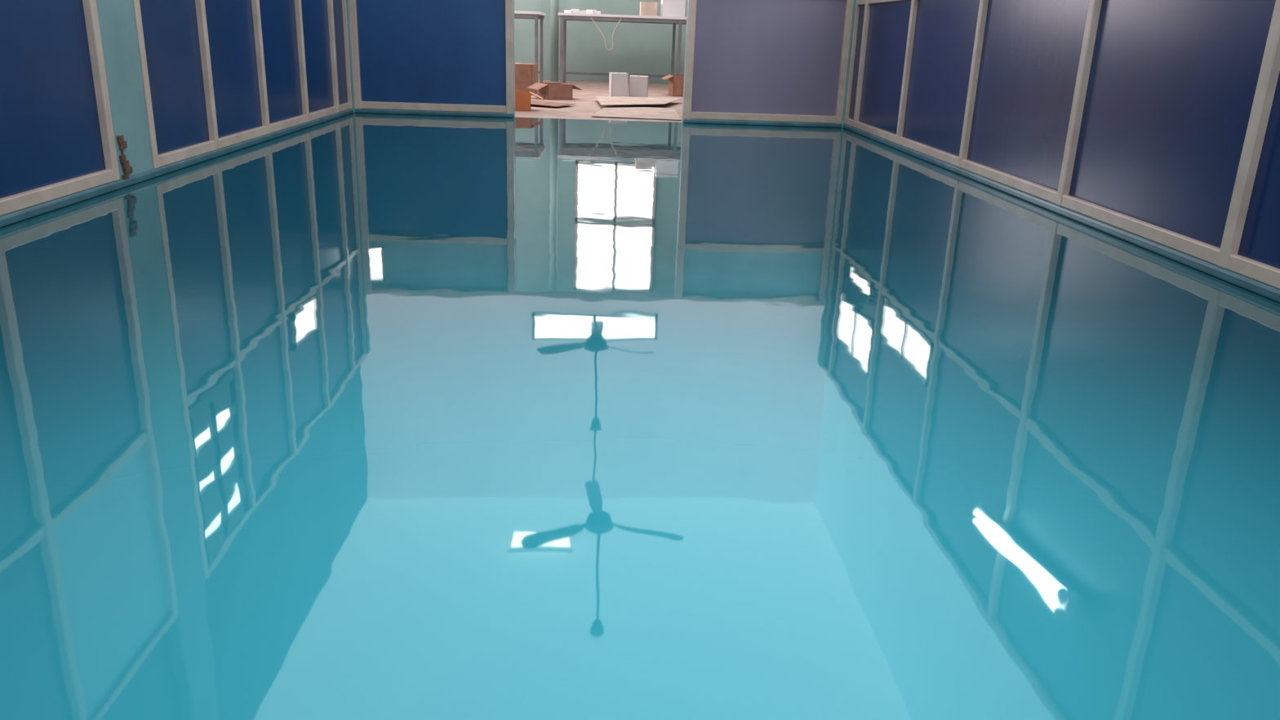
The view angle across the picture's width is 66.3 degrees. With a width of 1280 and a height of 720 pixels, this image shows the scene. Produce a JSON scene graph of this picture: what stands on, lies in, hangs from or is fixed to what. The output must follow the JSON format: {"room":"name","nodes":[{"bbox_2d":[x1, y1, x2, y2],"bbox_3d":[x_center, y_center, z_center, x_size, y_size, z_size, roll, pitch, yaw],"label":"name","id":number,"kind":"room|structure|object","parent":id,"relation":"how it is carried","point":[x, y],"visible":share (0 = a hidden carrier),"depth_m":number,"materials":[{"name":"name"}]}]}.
{"room":"corridor","nodes":[
{"label":"corridor","id":0,"kind":"room"},
{"bbox_2d":[96,0,155,180],"bbox_3d":[-2.820,-3.144,4.858,0.105,4.500,0.446,1,18,-3],"label":"pillar","id":1,"kind":"structure","parent":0,"point":[117,21],"depth_m":5.40,"materials":[{"name":"teal paint"}]},
{"bbox_2d":[116,134,133,180],"bbox_3d":[-2.835,-1.113,5.396,0.012,0.247,0.104,1,18,-3],"label":"bracket","id":2,"kind":"object","parent":1,"relation":"attached to","point":[127,170],"visible":1,"depth_m":5.38,"materials":[{"name":"brown metal"}]},
{"bbox_2d":[0,0,351,216],"bbox_3d":[-2.782,-1.753,3.449,0.090,2.667,13.750,1,18,-3],"label":"wall","id":3,"kind":"structure","parent":0,"point":[217,74],"depth_m":5.94,"materials":[{"name":"blue glass"}]},
{"bbox_2d":[514,0,687,84],"bbox_3d":[-0.656,-7.457,18.003,10.080,4.500,0.200,1,18,-3],"label":"wall","id":4,"kind":"structure","parent":0,"point":[638,48],"depth_m":18.40,"materials":[{"name":"paint"}]},
{"bbox_2d":[513,0,688,122],"bbox_3d":[-0.347,-4.732,9.873,5.430,4.500,0.100,1,18,-3],"label":"door frame","id":5,"kind":"structure","parent":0,"point":[513,0],"depth_m":10.40,"materials":[{"name":"teal paint"}]},
{"bbox_2d":[355,108,514,117],"bbox_3d":[-2.181,-2.625,10.409,1.678,0.045,0.090,1,18,-3],"label":"baseboard","id":6,"kind":"structure","parent":5,"relation":"attached to","point":[357,110],"depth_m":10.37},
{"bbox_2d":[682,119,841,128],"bbox_3d":[1.324,-2.555,10.565,1.723,0.045,0.090,1,18,-3],"label":"baseboard","id":7,"kind":"structure","parent":5,"relation":"attached to","point":[685,121],"depth_m":10.53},
{"bbox_2d":[348,0,853,124],"bbox_3d":[-0.385,-3.517,10.183,5.220,1.970,0.080,1,18,-3],"label":"wall","id":8,"kind":"structure","parent":0,"point":[769,60],"depth_m":10.30,"materials":[{"name":"blue glass"}]},
{"bbox_2d":[0,79,1279,719],"bbox_3d":[-0.327,-1.700,8.061,10.080,0.100,22.720,1,18,-3],"label":"floor","id":9,"kind":"structure","parent":0,"point":[356,415],"depth_m":2.27,"materials":[{"name":"teal liquid"}]},
{"bbox_2d":[515,62,537,95],"bbox_3d":[-1.772,-4.089,14.234,0.500,0.426,0.404,4,19,5],"label":"cardboard box","id":10,"kind":"object","parent":9,"relation":"on","point":[526,74],"visible":0.46,"depth_m":14.04,"materials":[{"name":"brown cardboard"}]},
{"bbox_2d":[515,91,543,111],"bbox_3d":[-1.462,-3.034,11.465,0.652,0.200,0.300,0,19,-7],"label":"cardboard box","id":11,"kind":"object","parent":9,"relation":"on","point":[522,99],"visible":0.46,"depth_m":11.34,"materials":[{"name":"orange cardboard"}]},
{"bbox_2d":[514,10,546,82],"bbox_3d":[-2.586,-5.328,16.685,1.872,1.170,1.530,1,18,-3],"label":"workbench","id":12,"kind":"object","parent":9,"relation":"on","point":[537,15],"visible":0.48,"depth_m":16.01,"materials":[{"name":"grey metal"}]},
{"bbox_2d":[530,100,576,106],"bbox_3d":[-1.252,-3.232,12.309,0.882,0.017,0.636,11,21,26],"label":"cardboard sheet","id":13,"kind":"object","parent":9,"relation":"on","point":[532,102],"visible":0.64,"depth_m":12.16,"materials":[{"name":"brown cardboard"}]},
{"bbox_2d":[550,0,559,81],"bbox_3d":[-1.505,-7.271,17.357,0.150,4.500,0.150,1,18,-3],"label":"pipe","id":14,"kind":"object","parent":9,"relation":"on","point":[554,4],"visible":1,"depth_m":17.78,"materials":[{"name":"white metal"}]},
{"bbox_2d":[527,82,582,99],"bbox_3d":[-1.180,-3.713,13.528,0.652,0.200,0.420,-7,21,-26],"label":"cardboard box","id":15,"kind":"object","parent":9,"relation":"on","point":[547,91],"visible":0.98,"depth_m":13.37,"materials":[{"name":"brown cardboard"}]},
{"bbox_2d":[608,72,628,97],"bbox_3d":[-0.310,-3.965,14.142,0.240,0.346,0.254,-1,19,-10],"label":"cardboard box","id":16,"kind":"object","parent":9,"relation":"on","point":[618,82],"visible":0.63,"depth_m":14.03,"materials":[{"name":"white cardboard"}]},
{"bbox_2d":[557,13,686,83],"bbox_3d":[-0.233,-5.338,16.961,2.313,1.170,1.530,1,18,-3],"label":"workbench","id":17,"kind":"object","parent":9,"relation":"on","point":[564,17],"visible":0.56,"depth_m":16.16,"materials":[{"name":"grey metal"}]},
{"bbox_2d":[564,8,600,13],"bbox_3d":[-0.957,-5.814,16.352,0.607,0.070,0.262,1,18,-3],"label":"packets","id":18,"kind":"object","parent":17,"relation":"on","point":[572,11],"visible":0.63,"depth_m":16.26},
{"bbox_2d":[590,17,621,50],"bbox_3d":[-0.565,-5.377,16.149,0.514,0.513,0.016,1,18,-3],"label":"hanging cable","id":19,"kind":"object","parent":17,"relation":"hanging from","point":[590,17],"visible":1,"depth_m":16.14,"materials":[{"name":"plastic"}]},
{"bbox_2d":[639,1,657,16],"bbox_3d":[0.147,-5.893,16.457,0.280,0.226,0.254,0,19,-6],"label":"box","id":20,"kind":"object","parent":17,"relation":"on","point":[646,8],"visible":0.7,"depth_m":16.34,"materials":[{"name":"cardboard"}]},
{"bbox_2d":[660,0,685,17],"bbox_3d":[0.553,-5.922,16.463,0.380,0.306,0.304,0,19,-6],"label":"box","id":21,"kind":"object","parent":17,"relation":"on","point":[673,8],"visible":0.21,"depth_m":16.33,"materials":[{"name":"cardboard"}]},
{"bbox_2d":[591,105,681,119],"bbox_3d":[-0.057,-2.959,11.663,1.026,0.012,1.935,1,18,-3],"label":"cardboard sheet","id":22,"kind":"object","parent":9,"relation":"on","point":[609,111],"visible":0.86,"depth_m":11.42,"materials":[{"name":"beige cardboard"}]},
{"bbox_2d":[628,75,648,97],"bbox_3d":[-0.021,-3.997,14.332,0.270,0.306,0.284,2,18,1],"label":"cardboard box","id":23,"kind":"object","parent":9,"relation":"on","point":[638,85],"visible":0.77,"depth_m":14.20,"materials":[{"name":"white cardboard"}]},
{"bbox_2d":[595,96,682,105],"bbox_3d":[0.012,-3.387,12.828,1.215,0.023,1.620,1,18,-3],"label":"cardboard sheet","id":24,"kind":"object","parent":9,"relation":"on","point":[603,100],"visible":1,"depth_m":12.87,"materials":[{"name":"beige cardboard"}]},
{"bbox_2d":[661,74,684,96],"bbox_3d":[0.624,-4.238,15.130,0.543,0.300,0.500,0,19,-6],"label":"cardboard box","id":25,"kind":"object","parent":9,"relation":"on","point":[676,82],"visible":0.55,"depth_m":14.91,"materials":[{"name":"brown cardboard"}]},
{"bbox_2d":[844,0,1279,288],"bbox_3d":[2.531,-1.647,3.687,0.090,2.667,13.750,1,18,-3],"label":"wall","id":26,"kind":"structure","parent":0,"point":[1157,121],"depth_m":5.17,"materials":[{"name":"blue glass"}]},
{"bbox_3d":[-2.907,-2.567,3.119,0.200,4.500,14.090,1,18,-3],"label":"wall","id":27,"kind":"structure","parent":0,"visible":0},
{"bbox_2d":[0,108,353,227],"bbox_3d":[-2.827,-0.465,3.869,0.110,0.045,13.770,1,18,-3],"label":"baseboard","id":28,"kind":"structure","parent":27,"relation":"attached to","point":[26,213],"depth_m":5.59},
{"bbox_2d":[346,0,355,113],"bbox_3d":[-3.025,-3.887,9.933,0.120,2.682,0.090,1,18,-3],"label":"trim","id":29,"kind":"structure","parent":27,"relation":"attached to","point":[347,1],"depth_m":10.14,"materials":[{"name":"teal paint"}]},
{"bbox_3d":[2.717,-2.454,3.370,0.200,4.500,14.090,1,18,-3],"label":"wall","id":30,"kind":"structure","parent":0,"visible":0},
{"bbox_2d":[841,0,856,128],"bbox_3d":[2.279,-3.781,10.170,0.120,2.682,0.090,1,18,-3],"label":"trim","id":31,"kind":"structure","parent":30,"relation":"attached to","point":[855,1],"depth_m":10.34,"materials":[{"name":"teal paint"}]},
{"bbox_2d":[843,124,1279,302],"bbox_3d":[2.487,-0.358,4.106,0.110,0.045,13.770,1,18,-3],"label":"baseboard","id":32,"kind":"structure","parent":30,"relation":"attached to","point":[1256,286],"depth_m":5.00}
]}

